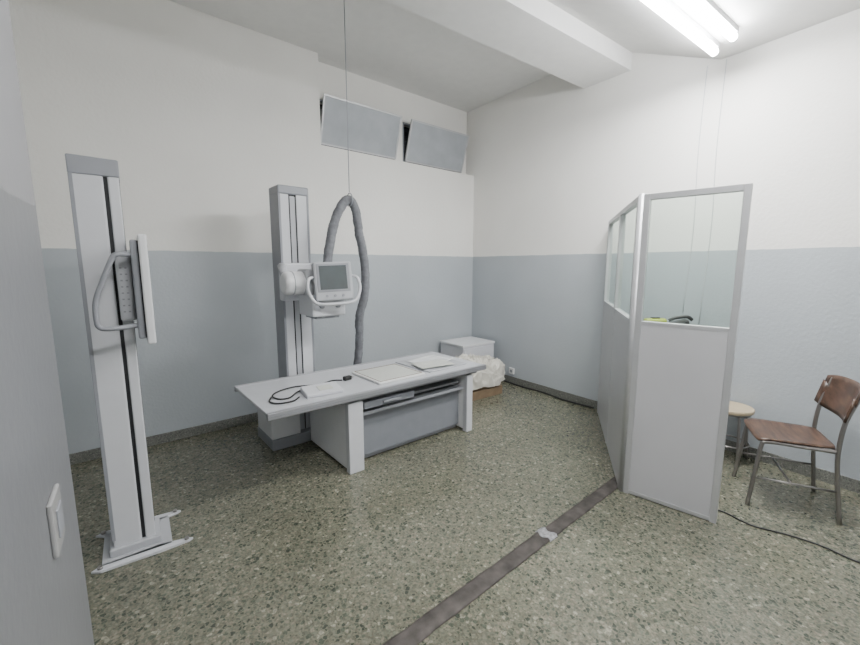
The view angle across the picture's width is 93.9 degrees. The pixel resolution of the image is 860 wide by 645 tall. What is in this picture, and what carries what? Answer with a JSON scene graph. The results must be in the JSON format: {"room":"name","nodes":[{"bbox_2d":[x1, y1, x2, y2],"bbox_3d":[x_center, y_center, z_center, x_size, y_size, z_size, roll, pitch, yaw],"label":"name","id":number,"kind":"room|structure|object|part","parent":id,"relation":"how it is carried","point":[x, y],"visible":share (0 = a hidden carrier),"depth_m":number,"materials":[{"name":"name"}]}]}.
{"room":"radiology room","nodes":[
{"label":"radiology room","id":0,"kind":"room"},
{"bbox_2d":[0,0,93,644],"bbox_3d":[-0.284,-0.244,-0.240,0.400,3.550,2.410,-6,10,-36],"label":"wall","id":1,"kind":"structure","parent":0,"point":[44,598],"depth_m":0.67,"materials":[{"name":"paint"}]},
{"bbox_2d":[46,484,64,558],"bbox_3d":[-0.675,0.356,0.728,0.011,0.100,0.090,-6,10,-36],"label":"light switch","id":2,"kind":"object","parent":1,"relation":"attached to","point":[54,510],"visible":1,"depth_m":0.71,"materials":[{"name":"plastic"}]},
{"bbox_2d":[8,0,473,453],"bbox_3d":[-1.496,-0.849,4.028,5.200,3.550,0.300,-7,10,-39],"label":"wall","id":3,"kind":"structure","parent":0,"point":[200,114],"depth_m":3.49,"materials":[{"name":"paint"}]},
{"bbox_2d":[69,412,257,464],"bbox_3d":[-1.258,0.867,4.267,4.800,0.085,0.012,-7,10,-39],"label":"baseboard","id":4,"kind":"structure","parent":3,"relation":"attached to","point":[83,456],"depth_m":3.51,"materials":[{"name":"stone"}]},
{"bbox_2d":[320,93,401,158],"bbox_3d":[-0.784,-2.119,4.444,0.990,0.457,0.298,-7,10,-39],"label":"window","id":5,"kind":"structure","parent":3,"relation":"in","point":[371,131],"depth_m":4.36,"materials":[{"name":"glass"}]},
{"bbox_2d":[402,119,468,172],"bbox_3d":[0.056,-2.217,5.139,0.980,0.457,0.298,-7,10,-39],"label":"window","id":6,"kind":"structure","parent":3,"relation":"in","point":[425,144],"depth_m":5.04,"materials":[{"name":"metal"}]},
{"bbox_2d":[170,0,550,111],"bbox_3d":[0.216,-2.381,1.832,5.300,0.100,6.000,-6,10,-36],"label":"ceiling","id":7,"kind":"structure","parent":0,"point":[387,43],"depth_m":3.78,"materials":[{"name":"white paint"}]},
{"bbox_2d":[344,1,349,191],"bbox_3d":[-0.664,-1.792,3.205,0.007,1.452,0.007,-6,10,-36],"label":"wire","id":8,"kind":"object","parent":7,"relation":"hanging from","point":[344,1],"visible":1,"depth_m":3.20,"materials":[{"name":"grey metal"}]},
{"bbox_2d":[386,0,631,88],"bbox_3d":[-0.247,-2.274,2.431,4.840,0.280,0.480,-6,10,-36],"label":"beam","id":9,"kind":"structure","parent":7,"relation":"attached to","point":[540,34],"depth_m":3.14,"materials":[{"name":"white paint"}]},
{"bbox_2d":[547,0,859,58],"bbox_3d":[0.875,-1.971,0.938,4.840,0.460,3.300,-6,10,-36],"label":"ceiling soffit","id":10,"kind":"structure","parent":7,"relation":"attached to","point":[633,25],"depth_m":2.76,"materials":[{"name":"white paint"}]},
{"bbox_2d":[641,0,719,56],"bbox_3d":[1.552,-1.921,2.536,1.300,0.087,0.050,-6,10,-36],"label":"lamp","id":11,"kind":"object","parent":10,"relation":"attached to","point":[666,9],"visible":1,"depth_m":2.58,"materials":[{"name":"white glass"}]},
{"bbox_2d":[684,0,738,42],"bbox_3d":[1.553,-1.895,2.352,1.280,0.087,0.050,-6,10,-36],"label":"lamp","id":12,"kind":"object","parent":10,"relation":"attached to","point":[707,9],"visible":1,"depth_m":2.51,"materials":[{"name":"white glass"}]},
{"bbox_2d":[70,381,859,644],"bbox_3d":[0.216,1.233,2.345,5.300,0.100,6.000,-6,10,-36],"label":"floor","id":13,"kind":"structure","parent":0,"point":[288,546],"depth_m":2.14,"materials":[{"name":"stone"}]},
{"bbox_2d":[65,153,192,573],"bbox_3d":[-1.573,0.210,2.076,0.433,1.999,0.492,-6,10,-36],"label":"stand","id":14,"kind":"object","parent":13,"relation":"on","point":[116,288],"visible":1,"depth_m":1.97,"materials":[{"name":"white metal"}]},
{"bbox_3d":[-1.682,0.214,2.015,0.016,1.830,0.177,-6,10,-36],"label":"trim","id":15,"kind":"part","parent":14,"relation":"part of","materials":[{"name":"grey plastic"}]},
{"bbox_3d":[-1.441,-0.143,1.843,0.054,0.362,0.178,6,10,35],"label":"grab handle","id":16,"kind":"part","parent":14,"relation":"part of","materials":[{"name":"grey plastic"}]},
{"bbox_3d":[-1.605,1.174,2.209,0.300,0.048,0.300,-6,10,-36],"label":"plate","id":17,"kind":"part","parent":14,"relation":"part of","materials":[{"name":"grey plastic"}]},
{"bbox_2d":[257,184,369,450],"bbox_3d":[-0.892,-0.036,3.353,0.887,2.130,0.928,-7,10,-39],"label":"machine","id":18,"kind":"object","parent":13,"relation":"on","point":[305,291],"visible":0.91,"depth_m":3.28,"materials":[{"name":"white metal"}]},
{"bbox_3d":[-1.251,-0.056,3.369,0.018,1.975,0.206,-7,10,-39],"label":"trim","id":19,"kind":"part","parent":18,"relation":"part of","materials":[{"name":"grey plastic"}]},
{"bbox_3d":[-1.018,-0.327,3.230,0.310,0.300,0.244,-7,10,-39],"label":"tube arm","id":20,"kind":"part","parent":18,"relation":"part of","materials":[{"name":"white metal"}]},
{"bbox_3d":[-1.073,-0.077,3.516,0.018,1.975,0.206,-7,10,-39],"label":"trim","id":21,"kind":"part","parent":18,"relation":"part of","materials":[{"name":"grey plastic"}]},
{"bbox_3d":[-0.706,-0.241,2.970,0.406,0.229,0.096,-4,9,-26],"label":"steering handle","id":22,"kind":"part","parent":18,"relation":"part of","materials":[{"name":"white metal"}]},
{"bbox_2d":[234,351,485,474],"bbox_3d":[-0.482,0.729,3.402,1.956,0.602,0.775,-7,10,-39],"label":"table","id":23,"kind":"object","parent":13,"relation":"on","point":[368,418],"visible":0.93,"depth_m":3.18,"materials":[{"name":"metal"}]},
{"bbox_2d":[269,379,341,403],"bbox_3d":[-0.932,0.487,2.936,0.254,0.012,0.637,4,9,24],"label":"power cable","id":24,"kind":"object","parent":23,"relation":"on","point":[298,397],"visible":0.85,"depth_m":2.76,"materials":[{"name":"black rubber"}]},
{"bbox_2d":[300,381,342,398],"bbox_3d":[-0.775,0.480,2.880,0.260,0.044,0.170,-5,10,-33],"label":"control box","id":25,"kind":"object","parent":23,"relation":"on","point":[328,388],"visible":1,"depth_m":2.85,"materials":[{"name":"white plastic"}]},
{"bbox_3d":[-0.756,0.465,2.885,0.100,0.014,0.080,-5,10,-33],"label":"label plate","id":26,"kind":"part","parent":25,"relation":"part of","materials":[{"name":"white plastic"}]},
{"bbox_3d":[-0.719,0.413,3.646,1.956,0.046,0.033,-7,10,-39],"label":"rail","id":27,"kind":"part","parent":23,"relation":"part of","materials":[{"name":"metal"}]},
{"bbox_3d":[-0.754,0.797,3.174,0.120,0.530,0.705,-7,10,-39],"label":"leg panel","id":28,"kind":"part","parent":23,"relation":"part of","materials":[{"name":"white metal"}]},
{"bbox_2d":[343,375,351,380],"bbox_3d":[-0.650,0.440,3.201,0.040,0.034,0.085,7,11,42],"label":"plug","id":29,"kind":"object","parent":23,"relation":"on","point":[348,377],"visible":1,"depth_m":3.18,"materials":[{"name":"black plastic"}]},
{"bbox_3d":[-0.245,0.493,3.080,1.956,0.046,0.033,-7,10,-39],"label":"rail","id":30,"kind":"part","parent":23,"relation":"part of","materials":[{"name":"metal"}]},
{"bbox_2d":[352,364,424,384],"bbox_3d":[-0.351,0.423,3.363,0.450,0.022,0.430,-7,11,-40],"label":"detector","id":31,"kind":"object","parent":23,"relation":"on","point":[380,375],"visible":1,"depth_m":3.32,"materials":[{"name":"plastic"}]},
{"bbox_3d":[-0.305,0.461,3.512,1.370,0.051,0.660,-7,10,-39],"label":"frame","id":32,"kind":"part","parent":23,"relation":"part of","materials":[{"name":"grey plastic"}]},
{"bbox_2d":[361,379,457,408],"bbox_3d":[-0.163,0.558,3.346,1.000,0.055,0.255,-7,10,-39],"label":"tray","id":33,"kind":"object","parent":23,"relation":"on","point":[376,401],"depth_m":3.17,"materials":[{"name":"grey metal"}]},
{"bbox_3d":[-0.140,0.634,3.308,1.094,0.025,0.060,-7,10,-39],"label":"bay rail","id":34,"kind":"part","parent":23,"relation":"part of","materials":[{"name":"grey plastic"}]},
{"bbox_2d":[395,357,465,372],"bbox_3d":[0.006,0.376,3.736,0.460,0.010,0.480,-7,11,-42],"label":"cassette","id":35,"kind":"object","parent":23,"relation":"on","point":[403,362],"visible":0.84,"depth_m":3.62,"materials":[{"name":"grey plastic"}]},
{"bbox_2d":[407,354,453,362],"bbox_3d":[0.004,0.352,3.819,0.300,0.007,0.380,6,10,37],"label":"plastic sheet","id":36,"kind":"object","parent":35,"relation":"on","point":[429,357],"visible":0.76,"depth_m":3.86,"materials":[{"name":"white plastic"}]},
{"bbox_2d":[410,359,453,368],"bbox_3d":[0.025,0.370,3.624,0.340,0.007,0.220,-5,9,-29],"label":"plastic sheet","id":37,"kind":"object","parent":36,"relation":"on","point":[433,363],"visible":1,"depth_m":3.62,"materials":[{"name":"white plastic"}]},
{"bbox_3d":[0.135,0.694,3.904,0.070,0.530,0.705,-7,10,-39],"label":"leg panel","id":38,"kind":"part","parent":23,"relation":"part of","materials":[{"name":"white metal"}]},
{"bbox_2d":[440,336,494,357],"bbox_3d":[0.488,0.499,5.295,0.550,0.525,0.467,-6,10,-36],"label":"base cabinet","id":39,"kind":"object","parent":13,"relation":"on","point":[471,345],"visible":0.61,"depth_m":5.14,"materials":[{"name":"white laminate"}]},
{"bbox_3d":[0.621,0.523,5.112,0.505,0.430,0.012,-6,10,-36],"label":"door","id":40,"kind":"part","parent":39,"relation":"part of","materials":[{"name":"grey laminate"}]},
{"bbox_2d":[472,383,501,400],"bbox_3d":[0.518,0.745,4.685,0.620,0.210,0.300,-6,10,-36],"label":"cardboard box","id":41,"kind":"object","parent":13,"relation":"on","point":[483,392],"visible":0.3,"depth_m":4.60,"materials":[{"name":"brown cardboard"}]},
{"bbox_2d":[456,353,504,389],"bbox_3d":[0.530,0.532,4.662,0.834,0.414,0.390,-6,10,-36],"label":"crumpled cloth","id":42,"kind":"object","parent":41,"relation":"on","point":[492,376],"visible":0.62,"depth_m":4.57,"materials":[{"name":"white fabric"}]},
{"bbox_2d":[382,476,617,644],"bbox_3d":[0.108,1.253,1.795,3.480,0.014,0.113,-7,11,-40],"label":"floor strip","id":43,"kind":"object","parent":13,"relation":"on","point":[445,610],"visible":0.88,"depth_m":1.95,"materials":[{"name":"grey metal"}]},
{"bbox_2d":[503,380,593,408],"bbox_3d":[1.331,0.831,4.750,0.049,0.022,1.301,-6,10,-36],"label":"cable","id":44,"kind":"object","parent":13,"relation":"on","point":[503,380],"visible":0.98,"depth_m":4.67,"materials":[{"name":"black rubber"}]},
{"bbox_2d":[597,183,752,523],"bbox_3d":[1.513,0.097,3.128,0.442,1.930,1.822,0,8,2],"label":"screen","id":45,"kind":"object","parent":13,"relation":"on","point":[664,388],"visible":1,"depth_m":2.46,"materials":[{"name":"metal"}]},
{"bbox_3d":[1.742,-0.024,4.000,0.044,1.925,0.035,3,8,17],"label":"post","id":46,"kind":"part","parent":45,"relation":"part of","materials":[{"name":"metal"}]},
{"bbox_3d":[1.631,0.403,3.702,0.036,1.103,0.710,3,8,17],"label":"panel","id":47,"kind":"part","parent":45,"relation":"part of","materials":[{"name":"grey metal"}]},
{"bbox_3d":[1.631,-0.155,3.623,0.040,0.024,0.710,3,8,17],"label":"rail","id":48,"kind":"part","parent":45,"relation":"part of","materials":[{"name":"metal"}]},
{"bbox_3d":[1.411,1.060,3.083,0.040,0.025,0.698,3,8,17],"label":"rail","id":49,"kind":"part","parent":45,"relation":"part of","materials":[{"name":"metal"}]},
{"bbox_3d":[1.631,-0.910,3.516,0.040,0.035,0.710,3,8,17],"label":"rail","id":50,"kind":"part","parent":45,"relation":"part of","materials":[{"name":"metal"}]},
{"bbox_3d":[1.520,0.075,3.296,0.044,1.925,0.035,3,8,17],"label":"post","id":51,"kind":"part","parent":45,"relation":"part of","materials":[{"name":"metal"}]},
{"bbox_3d":[1.411,0.502,3.004,0.036,1.103,0.698,3,8,17],"label":"panel","id":52,"kind":"part","parent":45,"relation":"part of","materials":[{"name":"grey metal"}]},
{"bbox_3d":[1.411,-0.056,2.925,0.040,0.024,0.698,3,8,17],"label":"rail","id":53,"kind":"part","parent":45,"relation":"part of","materials":[{"name":"metal"}]},
{"bbox_3d":[1.302,0.174,2.604,0.044,1.925,0.035,3,8,17],"label":"post","id":54,"kind":"part","parent":45,"relation":"part of","materials":[{"name":"metal"}]},
{"bbox_3d":[1.411,-0.811,2.817,0.040,0.035,0.698,3,8,17],"label":"rail","id":55,"kind":"part","parent":45,"relation":"part of","materials":[{"name":"metal"}]},
{"bbox_3d":[1.293,0.175,2.576,0.044,1.930,0.044,-6,10,-36],"label":"post","id":56,"kind":"part","parent":45,"relation":"part of","materials":[{"name":"metal"}]},
{"bbox_3d":[1.315,0.180,2.557,0.035,1.925,0.044,7,11,41],"label":"post","id":57,"kind":"part","parent":45,"relation":"part of","materials":[{"name":"metal"}]},
{"bbox_3d":[1.495,1.138,2.534,0.442,0.025,0.040,7,11,41],"label":"rail","id":58,"kind":"part","parent":45,"relation":"part of","materials":[{"name":"metal"}]},
{"bbox_3d":[1.495,0.580,2.455,0.442,1.103,0.036,7,11,41],"label":"panel","id":59,"kind":"part","parent":45,"relation":"part of","materials":[{"name":"grey metal"}]},
{"bbox_3d":[1.495,0.022,2.376,0.442,0.024,0.040,7,11,41],"label":"rail","id":60,"kind":"part","parent":45,"relation":"part of","materials":[{"name":"metal"}]},
{"bbox_3d":[1.495,-0.733,2.269,0.442,0.035,0.040,7,11,41],"label":"rail","id":61,"kind":"part","parent":45,"relation":"part of","materials":[{"name":"metal"}]},
{"bbox_3d":[1.675,0.225,2.246,0.035,1.925,0.044,7,11,41],"label":"post","id":62,"kind":"part","parent":45,"relation":"part of","materials":[{"name":"metal"}]},
{"bbox_2d":[725,401,754,460],"bbox_3d":[2.331,0.856,3.140,0.290,0.426,0.290,-6,10,-36],"label":"round stool","id":63,"kind":"object","parent":13,"relation":"on","point":[736,409],"visible":0.44,"depth_m":3.02,"materials":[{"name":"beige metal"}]},
{"bbox_3d":[2.313,0.883,3.022,0.019,0.404,0.068,1,8,8],"label":"leg","id":64,"kind":"part","parent":63,"relation":"part of","materials":[{"name":"silver metal"}]},
{"bbox_3d":[2.331,0.660,3.112,0.290,0.030,0.290,-6,10,-36],"label":"seat","id":65,"kind":"part","parent":63,"relation":"part of","materials":[{"name":"beige wood"}]},
{"bbox_3d":[2.450,0.869,3.123,0.068,0.404,0.019,1,8,8],"label":"leg","id":66,"kind":"part","parent":63,"relation":"part of","materials":[{"name":"silver metal"}]},
{"bbox_2d":[718,509,859,562],"bbox_3d":[2.150,1.209,2.121,1.202,0.009,0.084,7,11,40],"label":"cable","id":67,"kind":"object","parent":13,"relation":"on","point":[718,509],"visible":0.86,"depth_m":2.24,"materials":[{"name":"black rubber"}]},
{"bbox_2d":[732,375,859,524],"bbox_3d":[2.308,0.738,2.554,0.501,0.824,0.435,4,9,27],"label":"chair","id":68,"kind":"object","parent":13,"relation":"on","point":[838,394],"visible":1,"depth_m":2.50,"materials":[{"name":"brown wood"}]},
{"bbox_3d":[2.342,0.901,2.762,0.398,0.442,0.037,5,9,29],"label":"leg","id":69,"kind":"part","parent":68,"relation":"part of","materials":[{"name":"silver metal"}]},
{"bbox_3d":[2.274,0.708,2.567,0.381,0.027,0.382,4,9,27],"label":"seat","id":70,"kind":"part","parent":68,"relation":"part of","materials":[{"name":"brown wood"}]},
{"bbox_3d":[2.181,0.946,2.446,0.398,0.442,0.037,4,9,24],"label":"leg","id":71,"kind":"part","parent":68,"relation":"part of","materials":[{"name":"silver metal"}]},
{"bbox_3d":[2.555,0.736,2.640,0.086,0.805,0.039,4,9,27],"label":"leg","id":72,"kind":"part","parent":68,"relation":"part of","materials":[{"name":"silver metal"}]},
{"bbox_3d":[2.482,0.455,2.425,0.110,0.228,0.435,4,9,27],"label":"backrest","id":73,"kind":"part","parent":68,"relation":"part of","materials":[{"name":"brown wood"}]},
{"bbox_3d":[2.386,0.783,2.309,0.086,0.805,0.039,4,9,27],"label":"leg","id":74,"kind":"part","parent":68,"relation":"part of","materials":[{"name":"silver metal"}]},
{"bbox_3d":[1.807,0.549,3.107,0.500,1.040,0.350,-6,10,-36],"label":"cabinet","id":75,"kind":"object","parent":13,"relation":"on","visible":0},
{"bbox_2d":[643,317,666,321],"bbox_3d":[1.657,0.002,2.962,0.160,0.083,0.060,0,8,-2],"label":"case","id":76,"kind":"object","parent":75,"relation":"on","point":[656,319],"visible":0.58,"depth_m":2.94,"materials":[{"name":"yellow plastic"}]},
{"bbox_2d":[668,315,692,323],"bbox_3d":[1.829,-0.006,2.945,0.163,0.104,0.100,3,9,19],"label":"telephone","id":77,"kind":"object","parent":75,"relation":"on","point":[681,321],"visible":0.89,"depth_m":2.91,"materials":[{"name":"black plastic"}]},
{"bbox_2d":[466,8,859,480],"bbox_3d":[2.135,-0.773,3.491,0.310,3.550,5.900,-6,10,-36],"label":"wall","id":78,"kind":"structure","parent":0,"point":[552,160],"depth_m":3.35,"materials":[{"name":"paint"}]},
{"bbox_2d":[509,367,513,373],"bbox_3d":[1.048,0.621,5.163,0.024,0.080,0.080,-6,10,-36],"label":"wall socket","id":79,"kind":"object","parent":78,"relation":"attached to","point":[511,370],"visible":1,"depth_m":5.15,"materials":[{"name":"grey plastic"}]},
{"bbox_2d":[504,374,859,493],"bbox_3d":[2.175,0.959,3.620,0.093,0.085,5.372,-6,10,-34],"label":"baseboard","id":80,"kind":"structure","parent":78,"relation":"attached to","point":[848,483],"depth_m":3.06,"materials":[{"name":"stone"}]},
{"bbox_2d":[682,66,707,311],"bbox_3d":[2.207,-1.068,3.349,0.007,1.975,0.030,-6,10,-36],"label":"cable","id":81,"kind":"object","parent":78,"relation":"attached to","point":[707,66],"visible":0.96,"depth_m":3.33,"materials":[{"name":"grey plastic"}]},
{"bbox_2d":[698,59,726,324],"bbox_3d":[2.284,-1.004,3.252,0.007,2.075,0.030,-6,10,-36],"label":"cable","id":82,"kind":"object","parent":78,"relation":"attached to","point":[726,59],"visible":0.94,"depth_m":3.23,"materials":[{"name":"grey plastic"}]}
]}

